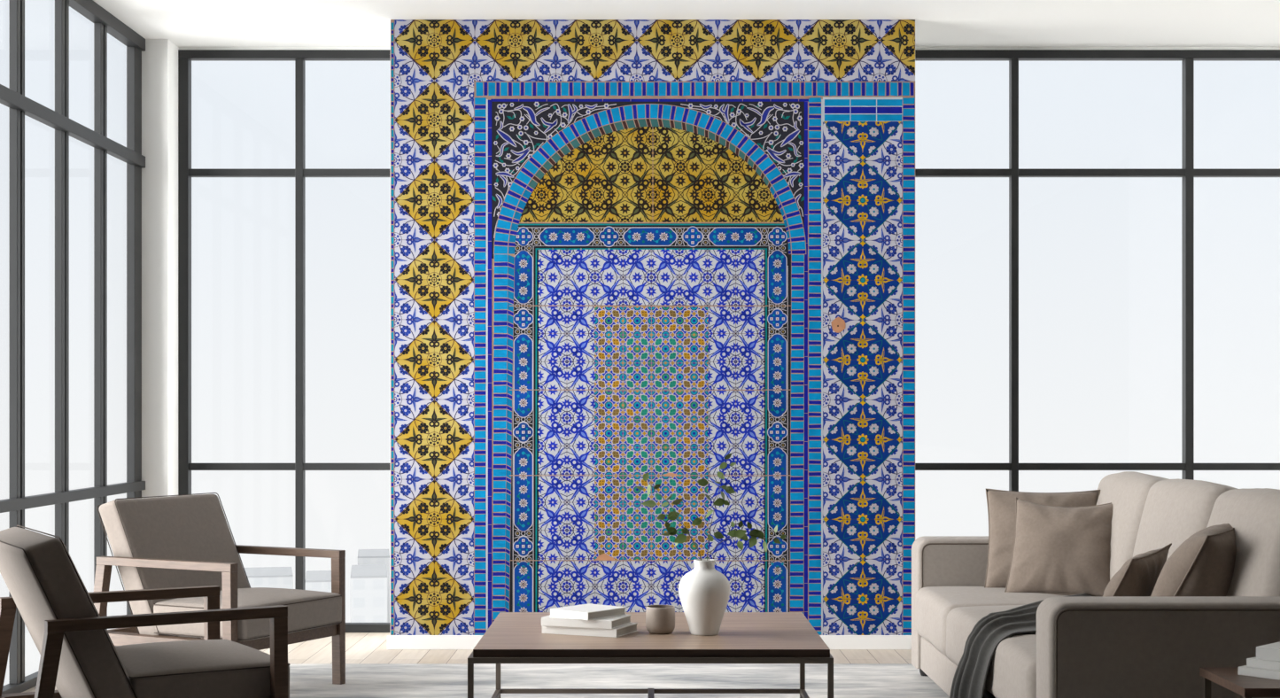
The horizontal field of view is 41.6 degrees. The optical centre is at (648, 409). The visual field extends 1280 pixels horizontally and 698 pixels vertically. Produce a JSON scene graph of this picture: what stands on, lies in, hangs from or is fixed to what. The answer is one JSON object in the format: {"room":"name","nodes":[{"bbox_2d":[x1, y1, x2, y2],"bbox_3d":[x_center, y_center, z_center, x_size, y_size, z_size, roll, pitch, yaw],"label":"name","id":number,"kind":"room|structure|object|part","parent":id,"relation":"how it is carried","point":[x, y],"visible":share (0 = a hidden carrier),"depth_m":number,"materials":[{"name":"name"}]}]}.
{"room":"living room","nodes":[
{"label":"living room","id":0,"kind":"room"},
{"bbox_2d":[141,38,178,497],"bbox_3d":[-2.728,-0.390,9.383,0.191,3.280,0.313,0,0,0],"label":"wall","id":1,"kind":"structure","parent":0,"point":[159,59],"depth_m":9.23,"materials":[{"name":"white paint"}]},
{"bbox_2d":[22,632,911,692],"bbox_3d":[0.556,1.280,2.595,6.907,0.060,13.890,0,0,0],"label":"floor","id":2,"kind":"structure","parent":0,"point":[360,647],"depth_m":8.59,"materials":[{"name":"brown wood"}]},
{"bbox_2d":[289,663,949,697],"bbox_3d":[0.250,1.244,6.245,5.000,0.012,3.890,0,0,0],"label":"area rug","id":3,"kind":"object","parent":2,"relation":"on","point":[306,680],"visible":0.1,"depth_m":7.70,"materials":[{"name":"white carpet"}]},
{"bbox_2d":[0,525,290,697],"bbox_3d":[-1.702,0.813,5.547,0.864,0.850,0.765,0,0,-31],"label":"armchair","id":4,"kind":"object","parent":3,"relation":"on","point":[79,656],"visible":1,"depth_m":5.32,"materials":[{"name":"grey fabric"}]},
{"bbox_3d":[-2.201,0.954,5.664,0.134,0.568,0.045,0,0,-31],"label":"leg","id":5,"kind":"part","parent":4,"relation":"part of","materials":[{"name":"brown wood"}]},
{"bbox_3d":[-1.696,0.990,5.550,0.762,0.052,0.753,0,0,-31],"label":"seat frame","id":6,"kind":"part","parent":4,"relation":"part of","materials":[{"name":"brown wood"}]},
{"bbox_3d":[-1.826,0.954,5.049,0.134,0.568,0.045,0,0,-31],"label":"leg","id":7,"kind":"part","parent":4,"relation":"part of","materials":[{"name":"brown wood"}]},
{"bbox_3d":[-1.889,0.706,5.433,0.372,0.626,0.659,0,0,-31],"label":"backrest","id":8,"kind":"part","parent":4,"relation":"part of","materials":[{"name":"beige fabric"}]},
{"bbox_3d":[-1.868,0.653,5.867,0.747,0.034,0.045,0,0,-31],"label":"armrest","id":9,"kind":"part","parent":4,"relation":"part of","materials":[{"name":"brown wood"}]},
{"bbox_3d":[-1.492,0.653,5.253,0.747,0.034,0.045,0,0,-31],"label":"armrest","id":10,"kind":"part","parent":4,"relation":"part of","materials":[{"name":"brown wood"}]},
{"bbox_3d":[-1.555,0.880,5.636,0.518,0.176,0.658,0,0,-31],"label":"seat","id":11,"kind":"part","parent":4,"relation":"part of","materials":[{"name":"beige fabric"}]},
{"bbox_3d":[-1.567,0.954,6.051,0.050,0.568,0.045,0,0,-31],"label":"leg","id":12,"kind":"part","parent":4,"relation":"part of","materials":[{"name":"brown wood"}]},
{"bbox_3d":[-1.192,0.954,5.436,0.050,0.568,0.045,0,0,-31],"label":"leg","id":13,"kind":"part","parent":4,"relation":"part of","materials":[{"name":"brown wood"}]},
{"bbox_2d":[93,492,345,684],"bbox_3d":[-1.898,0.813,7.442,0.864,0.850,0.765,0,0,27],"label":"armchair","id":14,"kind":"object","parent":3,"relation":"on","point":[183,540],"visible":0.81,"depth_m":7.34,"materials":[{"name":"grey fabric"}]},
{"bbox_3d":[-2.387,0.954,7.289,0.134,0.568,0.045,0,0,27],"label":"leg","id":15,"kind":"part","parent":14,"relation":"part of","materials":[{"name":"brown wood"}]},
{"bbox_3d":[-2.040,0.653,7.110,0.747,0.034,0.045,0,0,27],"label":"armrest","id":16,"kind":"part","parent":14,"relation":"part of","materials":[{"name":"brown wood"}]},
{"bbox_3d":[-2.092,0.706,7.542,0.372,0.626,0.659,0,0,27],"label":"backrest","id":17,"kind":"part","parent":14,"relation":"part of","materials":[{"name":"beige fabric"}]},
{"bbox_3d":[-1.892,0.990,7.439,0.762,0.052,0.753,0,0,27],"label":"seat frame","id":18,"kind":"part","parent":14,"relation":"part of","materials":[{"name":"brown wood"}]},
{"bbox_3d":[-1.727,0.954,6.949,0.050,0.568,0.045,0,0,27],"label":"leg","id":19,"kind":"part","parent":14,"relation":"part of","materials":[{"name":"brown wood"}]},
{"bbox_3d":[-1.745,0.880,7.363,0.518,0.176,0.658,0,0,27],"label":"seat","id":20,"kind":"part","parent":14,"relation":"part of","materials":[{"name":"beige fabric"}]},
{"bbox_3d":[-1.710,0.653,7.750,0.747,0.034,0.045,0,0,27],"label":"armrest","id":21,"kind":"part","parent":14,"relation":"part of","materials":[{"name":"brown wood"}]},
{"bbox_3d":[-1.398,0.954,7.589,0.050,0.568,0.045,0,0,27],"label":"leg","id":22,"kind":"part","parent":14,"relation":"part of","materials":[{"name":"brown wood"}]},
{"bbox_2d":[467,612,833,697],"bbox_3d":[0.008,1.044,6.505,1.294,0.388,1.114,0,0,0],"label":"coffee table","id":23,"kind":"object","parent":3,"relation":"on","point":[512,637],"visible":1,"depth_m":6.15,"materials":[{"name":"brown wood"}]},
{"bbox_3d":[-0.629,1.069,5.958,0.020,0.339,0.020,0,0,0],"label":"leg","id":24,"kind":"part","parent":23,"relation":"part of","materials":[{"name":"grey metal"}]},
{"bbox_3d":[-0.629,1.069,7.052,0.020,0.339,0.020,0,0,0],"label":"leg","id":25,"kind":"part","parent":23,"relation":"part of","materials":[{"name":"grey metal"}]},
{"bbox_2d":[542,622,637,637],"bbox_3d":[-0.222,0.834,6.414,0.312,0.031,0.200,0,0,23],"label":"book","id":26,"kind":"object","parent":23,"relation":"on","point":[630,628],"visible":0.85,"depth_m":6.33,"materials":[{"name":"white paper"}]},
{"bbox_2d":[541,614,631,628],"bbox_3d":[-0.235,0.803,6.408,0.290,0.031,0.200,0,0,21],"label":"book","id":27,"kind":"object","parent":26,"relation":"on","point":[612,622],"visible":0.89,"depth_m":6.33,"materials":[{"name":"white paper"}]},
{"bbox_2d":[550,603,626,620],"bbox_3d":[-0.229,0.773,6.422,0.190,0.029,0.225,0,0,39],"label":"book","id":28,"kind":"object","parent":27,"relation":"on","point":[588,611],"visible":1,"depth_m":6.37,"materials":[{"name":"white paper"}]},
{"bbox_2d":[645,605,674,634],"bbox_3d":[0.046,0.799,6.392,0.112,0.102,0.112,0,0,0],"label":"cup","id":29,"kind":"object","parent":23,"relation":"on","point":[660,619],"visible":1,"depth_m":6.35,"materials":[{"name":"brown ceramic"}]},
{"bbox_2d":[678,558,729,636],"bbox_3d":[0.212,0.709,6.365,0.196,0.281,0.196,0,0,0],"label":"vase","id":30,"kind":"object","parent":23,"relation":"on","point":[704,591],"visible":1,"depth_m":6.30,"materials":[{"name":"white ceramic"}]},
{"bbox_2d":[636,472,701,559],"bbox_3d":[0.091,0.523,6.444,0.275,0.565,0.064,0,0,19],"label":"twig","id":31,"kind":"object","parent":30,"relation":"in","point":[648,503],"visible":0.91,"depth_m":6.46,"materials":[{"name":"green plant"}]},
{"bbox_2d":[648,479,702,560],"bbox_3d":[0.113,0.536,6.420,0.218,0.538,0.054,0,0,16],"label":"twig","id":32,"kind":"object","parent":30,"relation":"in","point":[672,515],"visible":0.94,"depth_m":6.42,"materials":[{"name":"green plant"}]},
{"bbox_2d":[696,453,736,560],"bbox_3d":[0.260,0.486,6.390,0.151,0.638,0.041,0,0,-9],"label":"twig","id":33,"kind":"object","parent":30,"relation":"in","point":[702,482],"visible":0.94,"depth_m":6.39,"materials":[{"name":"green plant"}]},
{"bbox_3d":[0.256,0.495,6.386,0.091,0.620,0.016,0,0,-21],"label":"stem","id":34,"kind":"part","parent":33,"relation":"part of","materials":[{"name":"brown plant"}]},
{"bbox_2d":[707,520,786,559],"bbox_3d":[0.364,0.611,6.316,0.305,0.390,0.051,0,0,10],"label":"twig","id":35,"kind":"object","parent":30,"relation":"in","point":[755,533],"visible":0.98,"depth_m":6.31,"materials":[{"name":"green plant"}]},
{"bbox_3d":[0.349,0.637,6.320,0.277,0.338,0.034,0,0,13],"label":"stem","id":36,"kind":"part","parent":35,"relation":"part of","materials":[{"name":"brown plant"}]},
{"bbox_3d":[0.645,1.069,7.052,0.020,0.339,0.020,0,0,0],"label":"leg","id":37,"kind":"part","parent":23,"relation":"part of","materials":[{"name":"grey metal"}]},
{"bbox_3d":[0.645,1.069,5.958,0.020,0.339,0.020,0,0,0],"label":"leg","id":38,"kind":"part","parent":23,"relation":"part of","materials":[{"name":"grey metal"}]},
{"bbox_2d":[911,471,1279,697],"bbox_3d":[1.804,0.754,6.525,1.192,0.968,2.734,0,0,0],"label":"sofa","id":39,"kind":"object","parent":3,"relation":"on","point":[1081,647],"visible":0.82,"depth_m":5.51,"materials":[{"name":"beige fabric"}]},
{"bbox_3d":[1.815,0.892,7.790,1.170,0.596,0.200,0,0,0],"label":"arm","id":40,"kind":"part","parent":39,"relation":"part of","materials":[{"name":"beige fabric"}]},
{"bbox_2d":[946,605,1023,690],"bbox_3d":[1.662,0.913,6.526,0.907,0.255,0.777,0,0,0],"label":"throw blanket","id":41,"kind":"object","parent":39,"relation":"on","point":[960,621],"depth_m":6.65,"materials":[{"name":"grey fabric"}]},
{"bbox_2d":[915,586,1067,656],"bbox_3d":[1.663,0.912,7.302,0.907,0.255,0.776,0,0,0],"label":"seat cushion","id":42,"kind":"object","parent":39,"relation":"on","point":[933,604],"depth_m":7.18,"materials":[{"name":"beige fabric"}]},
{"bbox_2d":[985,632,1036,697],"bbox_3d":[1.662,0.913,5.748,0.906,0.252,0.778,0,0,0],"label":"seat cushion","id":43,"kind":"object","parent":39,"relation":"on","point":[1012,673],"depth_m":5.67,"materials":[{"name":"beige fabric"}]},
{"bbox_2d":[949,593,1091,697],"bbox_3d":[1.506,0.961,6.514,0.714,0.414,1.287,0,0,0],"label":"throw blanket","id":44,"kind":"object","parent":39,"relation":"on","point":[970,676],"visible":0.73,"depth_m":6.10,"materials":[{"name":"grey fabric"}]},
{"bbox_2d":[984,488,1100,588],"bbox_3d":[1.755,0.585,7.500,0.505,0.450,0.228,0,0,14],"label":"throw pillow","id":45,"kind":"object","parent":39,"relation":"on","point":[1001,504],"visible":0.42,"depth_m":7.51,"materials":[{"name":"grey fabric"}]},
{"bbox_2d":[1004,496,1113,596],"bbox_3d":[1.788,0.595,7.236,0.479,0.419,0.240,0,0,27],"label":"throw pillow","id":46,"kind":"object","parent":39,"relation":"on","point":[1057,550],"visible":0.82,"depth_m":7.17,"materials":[{"name":"grey fabric"}]},
{"bbox_2d":[1095,471,1168,580],"bbox_3d":[2.093,0.556,7.302,0.322,0.569,0.777,0,0,0],"label":"cushion","id":47,"kind":"object","parent":39,"relation":"on","point":[1128,492],"depth_m":7.07,"materials":[{"name":"beige fabric"}]},
{"bbox_2d":[1102,543,1171,596],"bbox_3d":[1.716,0.665,6.019,0.217,0.363,0.371,0,0,41],"label":"throw pillow","id":48,"kind":"object","parent":39,"relation":"on","point":[1138,576],"visible":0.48,"depth_m":5.90,"materials":[{"name":"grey fabric"}]},
{"bbox_3d":[1.815,0.892,5.260,1.170,0.596,0.200,0,0,0],"label":"arm","id":49,"kind":"part","parent":39,"relation":"part of","materials":[{"name":"beige fabric"}]},
{"bbox_2d":[1132,478,1237,559],"bbox_3d":[2.094,0.557,6.526,0.324,0.568,0.777,0,0,0],"label":"cushion","id":50,"kind":"object","parent":39,"relation":"on","point":[1174,510],"depth_m":6.42,"materials":[{"name":"beige fabric"}]},
{"bbox_2d":[1150,523,1236,596],"bbox_3d":[1.905,0.595,5.800,0.320,0.452,0.489,0,0,44],"label":"throw pillow","id":51,"kind":"object","parent":39,"relation":"on","point":[1203,564],"visible":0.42,"depth_m":5.61,"materials":[{"name":"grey fabric"}]},
{"bbox_2d":[1206,488,1279,596],"bbox_3d":[2.096,0.555,5.748,0.320,0.572,0.776,0,0,0],"label":"cushion","id":52,"kind":"object","parent":39,"relation":"on","point":[1253,513],"depth_m":5.57,"materials":[{"name":"beige fabric"}]},
{"bbox_2d":[1199,667,1279,697],"bbox_3d":[2.013,1.009,4.897,0.694,0.458,0.385,0,0,0],"label":"side table","id":53,"kind":"object","parent":3,"relation":"on","point":[1247,686],"visible":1,"depth_m":4.85,"materials":[{"name":"brown wood"}]},
{"bbox_3d":[1.682,1.022,5.068,0.020,0.433,0.020,0,0,0],"label":"leg","id":54,"kind":"part","parent":53,"relation":"part of","materials":[{"name":"brown wood"}]},
{"bbox_2d":[1238,665,1279,680],"bbox_3d":[1.880,0.768,4.936,0.215,0.024,0.205,0,0,-40],"label":"book","id":55,"kind":"object","parent":53,"relation":"on","point":[1266,673],"visible":0.68,"depth_m":4.90,"materials":[{"name":"white paper"}]},
{"bbox_2d":[1246,656,1279,670],"bbox_3d":[1.893,0.744,4.940,0.195,0.024,0.190,0,0,-42],"label":"book","id":56,"kind":"object","parent":55,"relation":"on","point":[1252,662],"visible":0.72,"depth_m":4.91,"materials":[{"name":"white paper"}]},
{"bbox_2d":[1256,641,1279,661],"bbox_3d":[1.906,0.715,4.941,0.170,0.035,0.180,0,0,45],"label":"book","id":57,"kind":"object","parent":56,"relation":"on","point":[1271,651],"visible":1,"depth_m":4.92,"materials":[{"name":"white paper"}]},
{"bbox_2d":[93,0,1279,46],"bbox_3d":[0.556,-2.090,2.595,6.907,0.120,13.890,0,0,0],"label":"ceiling","id":58,"kind":"structure","parent":0,"point":[186,23],"depth_m":8.74,"materials":[{"name":"white paint"}]},
{"bbox_3d":[0.023,-0.390,9.143,2.734,3.280,0.754,0,0,0],"label":"wall","id":59,"kind":"structure","parent":0,"visible":0},
{"bbox_2d":[178,46,390,632],"bbox_3d":[-1.988,-0.390,9.470,1.288,3.280,0.100,0,0,0],"label":"window","id":60,"kind":"structure","parent":59,"relation":"in","point":[186,55],"depth_m":9.43,"materials":[{"name":"metal"}]},
{"bbox_3d":[-1.988,-2.021,9.475,1.288,0.018,0.090,0,0,0],"label":"head trim","id":61,"kind":"part","parent":60,"relation":"part of","materials":[{"name":"white paint"}]},
{"bbox_2d":[387,635,911,649],"bbox_3d":[0.021,1.213,8.759,2.762,0.074,0.014,0,0,0],"label":"baseboard","id":62,"kind":"structure","parent":59,"relation":"attached to","point":[393,641],"depth_m":8.75,"materials":[{"name":"white paint"}]},
{"bbox_2d":[390,19,915,635],"bbox_3d":[0.023,-0.420,8.764,2.732,3.220,0.004,0,0,0],"label":"tile mural","id":63,"kind":"object","parent":59,"relation":"attached to","point":[622,251],"visible":0.95,"depth_m":8.76,"materials":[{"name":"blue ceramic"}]},
{"bbox_3d":[0.000,-0.225,8.764,1.679,2.803,0.001,0,0,0],"label":"pencil trim","id":64,"kind":"part","parent":63,"relation":"part of","materials":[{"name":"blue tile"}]},
{"bbox_3d":[0.013,0.105,8.763,1.486,2.143,0.002,0,0,0],"label":"cartouche frame","id":65,"kind":"part","parent":63,"relation":"part of","materials":[{"name":"blue tile"}]},
{"bbox_3d":[0.015,0.126,8.762,0.593,1.328,0.001,0,0,0],"label":"mosaic panel","id":66,"kind":"part","parent":63,"relation":"part of","materials":[{"name":"multicoloured tile"}]},
{"bbox_3d":[1.116,-0.161,8.763,0.412,2.675,0.002,0,0,0],"label":"medallion panel","id":67,"kind":"part","parent":63,"relation":"part of","materials":[{"name":"blue tile"}]},
{"bbox_3d":[1.116,-1.562,8.764,0.414,0.126,0.001,0,0,0],"label":"brick panel","id":68,"kind":"part","parent":63,"relation":"part of","materials":[{"name":"teal ceramic"}]},
{"bbox_2d":[915,46,1279,491],"bbox_3d":[2.625,-0.390,9.470,2.470,3.280,0.100,0,0,0],"label":"window","id":69,"kind":"structure","parent":59,"relation":"in","point":[1188,55],"depth_m":9.43,"materials":[{"name":"metal"}]},
{"bbox_3d":[2.625,-0.381,9.455,2.470,3.262,0.070,0,0,0],"label":"frame","id":70,"kind":"part","parent":69,"relation":"part of","materials":[{"name":"metal"}]},
{"bbox_3d":[2.625,-2.021,9.475,2.470,0.018,0.090,0,0,0],"label":"head trim","id":71,"kind":"part","parent":69,"relation":"part of","materials":[{"name":"white paint"}]},
{"label":"outside","id":72,"kind":"structure","parent":0,"visible":0},
{"bbox_2d":[350,564,387,622],"bbox_3d":[-51.618,50.467,310.851,6.474,41.566,22.000,0,0,-9],"label":"building","id":73,"kind":"structure","parent":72,"point":[368,582],"depth_m":300.16,"materials":[{"name":"white concrete"}]},
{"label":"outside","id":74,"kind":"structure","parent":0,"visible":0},
{"bbox_2d":[357,549,389,622],"bbox_3d":[-70.298,53.972,430.856,7.958,34.555,22.000,0,0,-9],"label":"building","id":75,"kind":"structure","parent":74,"point":[365,556],"depth_m":420.61,"materials":[{"name":"grey concrete"}]},
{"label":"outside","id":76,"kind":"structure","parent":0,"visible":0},
{"bbox_2d":[305,570,331,592],"bbox_3d":[-71.331,53.909,370.802,8.147,34.682,22.000,0,0,-11],"label":"building","id":77,"kind":"structure","parent":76,"point":[315,580],"depth_m":360.21,"materials":[{"name":"grey concrete"}]},
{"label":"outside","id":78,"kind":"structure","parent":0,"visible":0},
{"bbox_2d":[242,566,293,589],"bbox_3d":[-93.386,55.414,410.726,12.632,31.671,22.000,0,0,-13],"label":"building","id":79,"kind":"structure","parent":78,"point":[265,577],"depth_m":401.06,"materials":[{"name":"grey concrete"}]},
{"bbox_3d":[-2.837,-0.390,0.510,0.120,3.280,9.420,0,0,0],"label":"wall","id":80,"kind":"structure","parent":0,"visible":0},
{"bbox_2d":[0,0,145,694],"bbox_3d":[-2.788,-0.390,7.223,0.067,3.280,4.007,0,0,0],"label":"window","id":81,"kind":"structure","parent":80,"relation":"in","point":[19,105],"depth_m":8.05,"materials":[{"name":"metal"}]}
]}

